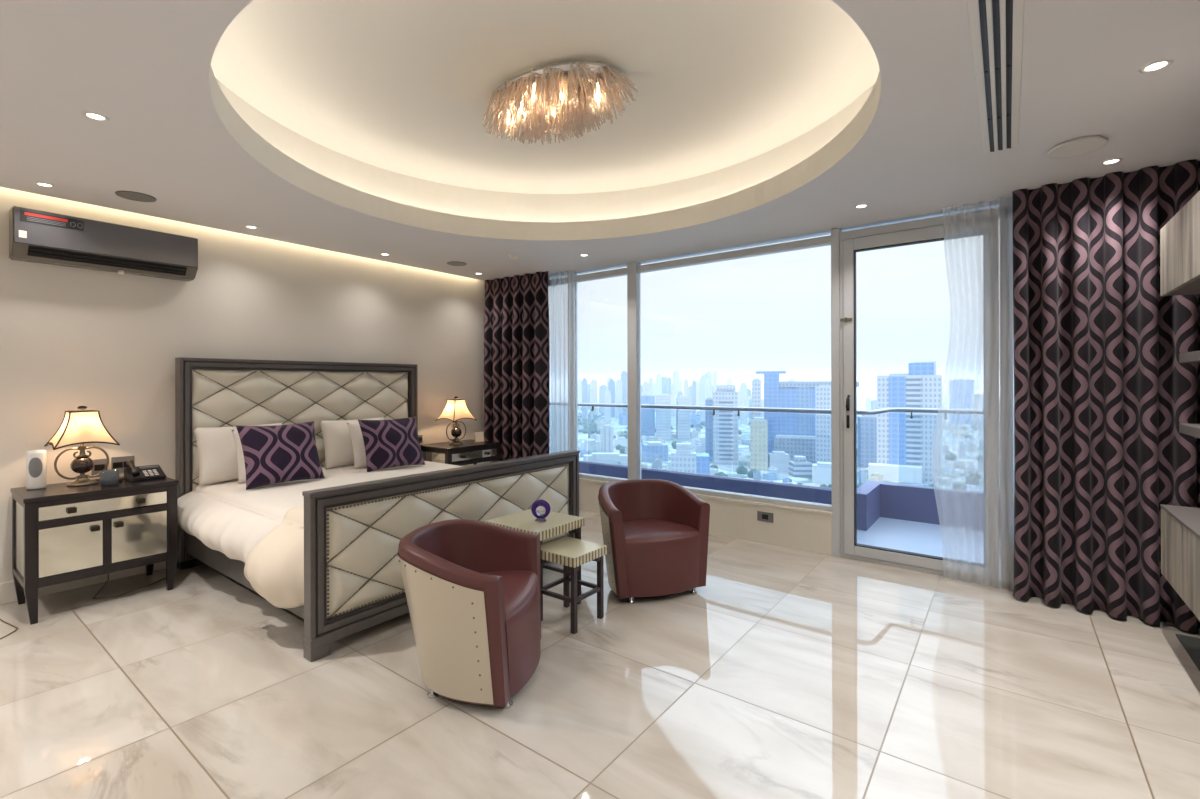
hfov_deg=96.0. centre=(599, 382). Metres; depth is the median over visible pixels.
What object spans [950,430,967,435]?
building
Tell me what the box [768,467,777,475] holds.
building
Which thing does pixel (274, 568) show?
coverlet
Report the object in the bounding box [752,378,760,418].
tower
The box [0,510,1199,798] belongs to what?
floor
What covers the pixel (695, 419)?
building
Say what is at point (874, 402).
skyscraper
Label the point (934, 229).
door
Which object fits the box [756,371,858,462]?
complex
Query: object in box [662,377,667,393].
skyscraper
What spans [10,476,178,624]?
nightstand
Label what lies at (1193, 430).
wall shelf
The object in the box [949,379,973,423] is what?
tower
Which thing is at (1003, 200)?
sheer curtain
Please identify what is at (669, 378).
skyscraper
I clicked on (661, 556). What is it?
seat cushion
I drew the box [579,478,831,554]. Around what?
wall
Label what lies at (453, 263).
ceiling speaker
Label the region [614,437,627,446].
shed
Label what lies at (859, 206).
recessed light
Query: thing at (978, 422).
tower
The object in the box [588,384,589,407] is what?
skyscraper
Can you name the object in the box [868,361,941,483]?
tower
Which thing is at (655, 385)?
skyscraper
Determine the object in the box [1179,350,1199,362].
wall shelf
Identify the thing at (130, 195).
ceiling speaker
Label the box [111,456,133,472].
wall socket
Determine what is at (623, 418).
building
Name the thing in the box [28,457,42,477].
grille
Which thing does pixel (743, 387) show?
skyscraper
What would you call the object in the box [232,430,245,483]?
pillow
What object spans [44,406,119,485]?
table lamp
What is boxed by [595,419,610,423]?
building
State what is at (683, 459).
office block
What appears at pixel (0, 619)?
power cord
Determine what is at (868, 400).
skyscraper
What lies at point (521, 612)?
seat cushion
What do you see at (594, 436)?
building
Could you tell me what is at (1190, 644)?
floor mat
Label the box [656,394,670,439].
tower
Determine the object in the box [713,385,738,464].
tower
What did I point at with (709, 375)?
skyscraper
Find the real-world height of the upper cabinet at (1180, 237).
0.365 m
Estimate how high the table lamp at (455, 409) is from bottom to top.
0.529 m
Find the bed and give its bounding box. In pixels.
[175,357,579,661]
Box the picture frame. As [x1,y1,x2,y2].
[474,431,484,442]
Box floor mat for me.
[1176,634,1199,670]
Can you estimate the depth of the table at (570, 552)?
3.23 m
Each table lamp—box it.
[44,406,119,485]
[435,396,476,444]
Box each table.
[485,509,583,603]
[541,536,606,633]
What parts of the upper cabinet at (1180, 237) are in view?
panel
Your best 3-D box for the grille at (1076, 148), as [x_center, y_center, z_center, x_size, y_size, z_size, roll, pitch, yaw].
[2.541,-1.249,2.878,0.216,0.001,0.216,0,0,37]
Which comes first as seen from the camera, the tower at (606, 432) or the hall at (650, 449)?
the hall at (650, 449)
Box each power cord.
[0,619,17,638]
[93,573,165,598]
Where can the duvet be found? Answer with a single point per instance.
(230, 519)
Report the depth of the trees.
1012.70 m
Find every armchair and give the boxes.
[397,519,540,708]
[598,479,709,603]
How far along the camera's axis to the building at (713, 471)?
769.85 m
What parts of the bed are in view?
rail, headboard, tufted panel, footboard, tufted panel, nailhead trim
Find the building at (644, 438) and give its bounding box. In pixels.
[641,436,649,440]
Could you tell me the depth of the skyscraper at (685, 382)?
1980.34 m
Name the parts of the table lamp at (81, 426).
scroll arm, stem, lamp shade, scroll arm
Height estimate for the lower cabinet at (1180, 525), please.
0.375 m
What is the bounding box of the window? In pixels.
[548,228,841,556]
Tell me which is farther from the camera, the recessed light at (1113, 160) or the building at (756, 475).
the building at (756, 475)
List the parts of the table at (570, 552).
leg, leg, leg, leg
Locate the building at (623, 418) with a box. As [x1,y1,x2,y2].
[619,413,627,424]
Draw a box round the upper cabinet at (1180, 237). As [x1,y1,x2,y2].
[1160,191,1199,295]
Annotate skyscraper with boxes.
[578,379,581,408]
[582,378,587,418]
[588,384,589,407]
[590,379,597,414]
[590,391,592,419]
[599,385,606,412]
[605,390,610,418]
[608,379,614,416]
[615,379,621,417]
[621,371,626,413]
[642,381,648,393]
[649,377,652,394]
[653,383,657,411]
[656,374,661,394]
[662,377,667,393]
[667,377,670,394]
[671,384,675,415]
[673,371,678,396]
[679,381,681,390]
[683,379,688,396]
[689,386,691,413]
[692,380,695,413]
[695,381,698,405]
[699,375,707,420]
[706,371,711,398]
[713,371,717,391]
[738,389,739,406]
[740,383,746,423]
[747,396,750,416]
[749,399,751,420]
[761,399,763,416]
[866,398,871,409]
[871,400,876,415]
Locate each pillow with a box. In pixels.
[194,423,281,484]
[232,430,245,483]
[320,417,383,468]
[347,423,366,467]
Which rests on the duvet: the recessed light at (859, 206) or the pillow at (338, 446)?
the pillow at (338, 446)
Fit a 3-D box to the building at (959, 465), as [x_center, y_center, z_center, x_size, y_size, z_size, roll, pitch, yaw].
[553.024,124.471,821.094,17.936,11.264,16.527,0,0,-4]
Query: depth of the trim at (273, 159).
4.00 m
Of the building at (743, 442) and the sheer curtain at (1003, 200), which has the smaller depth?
the sheer curtain at (1003, 200)
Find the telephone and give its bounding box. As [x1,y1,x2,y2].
[124,460,166,481]
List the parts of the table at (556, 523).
leg, leg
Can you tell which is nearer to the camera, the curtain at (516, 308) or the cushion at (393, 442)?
the cushion at (393, 442)
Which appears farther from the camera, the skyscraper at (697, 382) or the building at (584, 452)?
the skyscraper at (697, 382)
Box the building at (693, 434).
[690,430,697,438]
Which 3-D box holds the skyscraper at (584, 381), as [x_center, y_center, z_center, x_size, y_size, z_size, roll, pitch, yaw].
[-54.361,57.188,1924.794,14.922,148.745,14.922,0,0,30]
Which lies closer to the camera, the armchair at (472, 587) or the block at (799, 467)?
the armchair at (472, 587)
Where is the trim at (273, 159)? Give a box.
[209,65,880,240]
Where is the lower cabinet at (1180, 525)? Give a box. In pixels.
[1160,504,1199,620]
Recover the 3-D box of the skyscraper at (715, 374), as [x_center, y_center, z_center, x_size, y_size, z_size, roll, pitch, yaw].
[525.146,38.182,2464.483,16.391,183.973,16.391,0,0,-15]
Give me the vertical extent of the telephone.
0.134 m
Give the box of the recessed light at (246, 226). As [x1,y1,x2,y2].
[244,225,258,228]
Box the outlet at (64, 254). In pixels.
[28,246,186,275]
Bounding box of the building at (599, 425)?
[597,423,607,430]
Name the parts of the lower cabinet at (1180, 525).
panel, panel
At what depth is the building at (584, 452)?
959.50 m
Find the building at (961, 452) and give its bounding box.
[958,448,964,457]
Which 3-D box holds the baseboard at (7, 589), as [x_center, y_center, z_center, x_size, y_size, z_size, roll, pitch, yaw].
[-3.405,1.368,4.150,0.018,0.140,6.913,0,0,37]
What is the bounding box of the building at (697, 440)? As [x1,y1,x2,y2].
[695,438,704,444]
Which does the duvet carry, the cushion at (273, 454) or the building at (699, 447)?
the cushion at (273, 454)
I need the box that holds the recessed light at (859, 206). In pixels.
[854,204,868,208]
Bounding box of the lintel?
[553,204,999,277]
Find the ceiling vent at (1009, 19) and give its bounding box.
[967,0,1023,153]
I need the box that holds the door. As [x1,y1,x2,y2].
[839,200,1013,586]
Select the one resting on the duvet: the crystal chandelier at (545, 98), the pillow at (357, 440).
the pillow at (357, 440)
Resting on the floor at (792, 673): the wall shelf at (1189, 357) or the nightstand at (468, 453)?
the nightstand at (468, 453)
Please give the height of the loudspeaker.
0.250 m
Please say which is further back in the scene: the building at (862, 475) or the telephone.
the building at (862, 475)
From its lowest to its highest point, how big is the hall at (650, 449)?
30.619 m
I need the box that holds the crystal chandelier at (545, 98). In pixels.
[482,62,638,144]
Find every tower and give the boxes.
[600,425,613,452]
[641,394,654,435]
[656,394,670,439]
[676,396,689,439]
[705,397,712,460]
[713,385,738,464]
[750,417,767,470]
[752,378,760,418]
[815,385,830,463]
[857,415,876,466]
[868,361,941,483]
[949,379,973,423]
[972,393,983,428]
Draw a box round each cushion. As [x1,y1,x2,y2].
[236,421,324,489]
[358,416,424,471]
[484,570,540,696]
[623,519,700,596]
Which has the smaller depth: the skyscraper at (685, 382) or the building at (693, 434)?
the building at (693, 434)
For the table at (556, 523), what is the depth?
3.42 m
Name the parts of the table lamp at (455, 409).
scroll arm, lamp shade, scroll arm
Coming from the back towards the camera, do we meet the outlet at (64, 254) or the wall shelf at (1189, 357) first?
the outlet at (64, 254)
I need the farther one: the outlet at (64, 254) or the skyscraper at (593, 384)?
the skyscraper at (593, 384)
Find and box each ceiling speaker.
[115,191,156,201]
[447,261,466,265]
[1047,136,1107,157]
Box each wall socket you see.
[91,459,106,475]
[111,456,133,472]
[757,511,772,522]
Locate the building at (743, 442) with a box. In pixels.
[741,439,749,444]
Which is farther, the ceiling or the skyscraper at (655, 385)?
the skyscraper at (655, 385)
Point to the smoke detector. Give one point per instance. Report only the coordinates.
(512, 256)
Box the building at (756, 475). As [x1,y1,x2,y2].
[753,469,760,479]
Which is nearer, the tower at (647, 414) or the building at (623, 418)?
the tower at (647, 414)
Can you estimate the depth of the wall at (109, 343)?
4.25 m
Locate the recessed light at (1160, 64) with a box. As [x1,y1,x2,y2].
[1138,58,1173,73]
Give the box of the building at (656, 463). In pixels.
[652,459,661,468]
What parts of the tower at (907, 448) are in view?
glass crown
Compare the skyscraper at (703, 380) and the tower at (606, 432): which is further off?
the skyscraper at (703, 380)
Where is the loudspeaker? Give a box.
[26,450,46,489]
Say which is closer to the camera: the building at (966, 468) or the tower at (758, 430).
the building at (966, 468)
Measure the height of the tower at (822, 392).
127.962 m
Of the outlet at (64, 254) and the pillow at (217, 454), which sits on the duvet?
the pillow at (217, 454)
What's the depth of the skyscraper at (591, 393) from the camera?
1885.05 m
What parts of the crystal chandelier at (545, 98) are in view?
crystal rod, crystal rod, crystal rod, crystal rod, crystal rod, crystal rod, crystal rod, crystal rod, crystal rod, crystal rod, crystal rod, crystal rod, crystal rod, crystal rod, crystal rod, crystal rod, crystal rod, crystal rod, crystal rod, crystal rod, crystal rod, crystal rod, crystal rod, crystal rod, crystal rod, mounting plate, crystal rod, crystal rod, crystal rod, crystal rod, crystal rod, crystal rod, crystal rod, crystal rod, crystal rod, crystal rod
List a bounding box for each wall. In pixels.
[0,187,484,582]
[579,461,999,532]
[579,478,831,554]
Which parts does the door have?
lock plate, handle, pane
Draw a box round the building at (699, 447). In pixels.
[695,443,704,452]
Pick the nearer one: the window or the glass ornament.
the glass ornament
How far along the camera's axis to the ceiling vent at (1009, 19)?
2.15 m
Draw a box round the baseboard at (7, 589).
[0,561,165,604]
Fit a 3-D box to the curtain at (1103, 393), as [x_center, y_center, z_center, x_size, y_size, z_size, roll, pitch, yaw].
[3.167,0.063,3.263,1.069,2.711,0.160,0,0,37]
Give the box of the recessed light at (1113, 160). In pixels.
[1099,158,1122,164]
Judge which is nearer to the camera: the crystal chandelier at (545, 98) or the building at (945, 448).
the crystal chandelier at (545, 98)
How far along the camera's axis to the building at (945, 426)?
1500.32 m
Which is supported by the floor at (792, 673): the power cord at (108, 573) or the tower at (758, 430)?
the power cord at (108, 573)
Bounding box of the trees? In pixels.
[567,407,999,489]
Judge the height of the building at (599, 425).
20.297 m
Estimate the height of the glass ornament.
0.139 m
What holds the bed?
on the floor at (792, 673)
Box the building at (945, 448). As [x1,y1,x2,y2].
[942,445,949,452]
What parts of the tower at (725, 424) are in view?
crown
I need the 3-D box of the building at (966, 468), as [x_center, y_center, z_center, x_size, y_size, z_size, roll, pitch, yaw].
[521.220,122.134,757.703,17.224,16.091,18.569,0,0,31]
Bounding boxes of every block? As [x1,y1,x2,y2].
[671,443,709,474]
[768,451,789,471]
[789,456,811,476]
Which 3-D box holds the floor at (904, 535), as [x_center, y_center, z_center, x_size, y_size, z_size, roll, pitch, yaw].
[1.482,1.501,6.104,13.000,0.150,1.977,0,0,37]
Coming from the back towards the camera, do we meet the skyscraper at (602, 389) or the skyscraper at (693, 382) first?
the skyscraper at (602, 389)
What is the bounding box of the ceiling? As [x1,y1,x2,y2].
[0,0,1199,280]
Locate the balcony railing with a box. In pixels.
[550,402,999,491]
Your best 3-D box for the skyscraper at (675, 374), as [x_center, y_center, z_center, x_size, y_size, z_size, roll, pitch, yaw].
[349.602,37.301,2483.036,24.499,186.580,24.499,0,0,-10]
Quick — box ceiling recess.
[211,0,879,221]
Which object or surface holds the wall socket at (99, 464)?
attached to the wall at (109, 343)
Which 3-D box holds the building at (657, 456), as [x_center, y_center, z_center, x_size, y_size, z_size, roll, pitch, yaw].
[87.843,120.874,824.072,10.522,20.690,9.210,0,0,35]
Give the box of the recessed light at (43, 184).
[33,181,55,187]
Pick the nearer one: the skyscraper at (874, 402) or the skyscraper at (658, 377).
the skyscraper at (874, 402)
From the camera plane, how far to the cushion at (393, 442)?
4.86 m
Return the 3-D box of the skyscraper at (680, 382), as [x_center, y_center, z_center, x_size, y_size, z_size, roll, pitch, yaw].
[439.549,58.712,2951.700,18.504,143.325,18.504,0,0,21]
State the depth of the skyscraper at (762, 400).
1867.18 m
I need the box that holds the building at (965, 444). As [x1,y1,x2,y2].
[959,440,976,449]
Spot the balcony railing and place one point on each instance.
(759, 409)
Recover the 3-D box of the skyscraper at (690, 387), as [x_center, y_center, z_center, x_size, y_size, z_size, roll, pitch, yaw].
[390.516,70.778,2312.792,24.459,119.428,24.459,0,0,17]
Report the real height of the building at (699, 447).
16.404 m
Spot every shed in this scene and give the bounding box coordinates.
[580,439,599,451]
[583,452,627,465]
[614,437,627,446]
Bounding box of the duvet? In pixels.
[177,461,463,563]
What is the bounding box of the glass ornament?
[531,499,549,522]
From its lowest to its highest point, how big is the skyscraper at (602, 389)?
123.629 m
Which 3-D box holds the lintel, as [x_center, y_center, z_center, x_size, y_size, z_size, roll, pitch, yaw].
[1.283,-1.621,5.079,6.630,0.705,0.090,0,0,37]
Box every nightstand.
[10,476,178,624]
[420,439,501,465]
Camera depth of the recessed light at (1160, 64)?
2.16 m
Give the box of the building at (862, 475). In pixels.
[859,470,865,483]
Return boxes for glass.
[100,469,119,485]
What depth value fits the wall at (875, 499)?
5.60 m
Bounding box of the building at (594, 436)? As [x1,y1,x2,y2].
[590,434,598,441]
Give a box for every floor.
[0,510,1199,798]
[857,517,999,563]
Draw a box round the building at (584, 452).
[580,449,589,456]
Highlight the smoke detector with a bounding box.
[508,253,518,259]
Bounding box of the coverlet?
[244,504,303,607]
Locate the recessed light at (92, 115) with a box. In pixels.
[81,111,109,121]
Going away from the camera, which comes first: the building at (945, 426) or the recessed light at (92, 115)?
the recessed light at (92, 115)
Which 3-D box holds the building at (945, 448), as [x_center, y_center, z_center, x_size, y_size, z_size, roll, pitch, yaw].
[645.141,122.874,1007.723,7.860,14.014,10.085,0,0,-40]
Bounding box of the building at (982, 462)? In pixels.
[978,462,983,472]
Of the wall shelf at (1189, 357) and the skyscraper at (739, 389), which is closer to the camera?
the wall shelf at (1189, 357)
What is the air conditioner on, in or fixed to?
attached to the wall at (109, 343)
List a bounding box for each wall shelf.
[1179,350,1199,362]
[1179,423,1199,437]
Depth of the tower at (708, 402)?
910.44 m
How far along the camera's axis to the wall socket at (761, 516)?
4.79 m
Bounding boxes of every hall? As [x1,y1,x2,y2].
[642,441,667,461]
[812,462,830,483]
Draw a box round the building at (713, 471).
[710,468,717,474]
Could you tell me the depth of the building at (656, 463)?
765.73 m
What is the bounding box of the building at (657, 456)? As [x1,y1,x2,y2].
[653,455,661,460]
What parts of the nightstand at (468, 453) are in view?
drawer, door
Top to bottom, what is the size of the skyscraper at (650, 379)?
151.524 m
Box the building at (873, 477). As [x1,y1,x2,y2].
[870,473,882,481]
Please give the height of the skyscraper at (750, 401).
75.450 m
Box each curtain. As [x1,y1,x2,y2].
[484,271,549,460]
[550,270,574,452]
[938,197,1013,589]
[1012,159,1199,632]
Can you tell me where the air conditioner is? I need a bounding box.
[9,206,197,281]
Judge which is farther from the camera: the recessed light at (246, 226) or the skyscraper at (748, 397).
the skyscraper at (748, 397)
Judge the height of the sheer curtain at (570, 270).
2.687 m
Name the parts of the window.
pane, pane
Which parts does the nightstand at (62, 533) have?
leg, leg, door, knob, knob, drawer, knob, door, knob, leg, leg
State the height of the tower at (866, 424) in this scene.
81.312 m
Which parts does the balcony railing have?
handrail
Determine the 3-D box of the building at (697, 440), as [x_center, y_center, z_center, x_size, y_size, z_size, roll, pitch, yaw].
[207.987,121.111,1094.895,21.699,19.639,21.325,0,0,-18]
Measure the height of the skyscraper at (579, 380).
150.794 m
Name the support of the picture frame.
on the nightstand at (468, 453)
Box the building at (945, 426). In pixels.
[943,424,954,429]
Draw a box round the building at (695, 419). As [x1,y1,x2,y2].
[690,414,700,426]
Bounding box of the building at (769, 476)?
[763,473,775,479]
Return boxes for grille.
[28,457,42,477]
[1051,140,1103,156]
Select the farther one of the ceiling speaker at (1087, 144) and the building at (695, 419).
the building at (695, 419)
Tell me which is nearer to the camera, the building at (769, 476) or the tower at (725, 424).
the building at (769, 476)
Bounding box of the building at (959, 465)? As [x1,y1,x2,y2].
[955,461,968,469]
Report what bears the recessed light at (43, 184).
in the ceiling
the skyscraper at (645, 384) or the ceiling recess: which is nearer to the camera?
the ceiling recess
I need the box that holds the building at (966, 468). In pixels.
[964,464,978,475]
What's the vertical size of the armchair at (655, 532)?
0.695 m

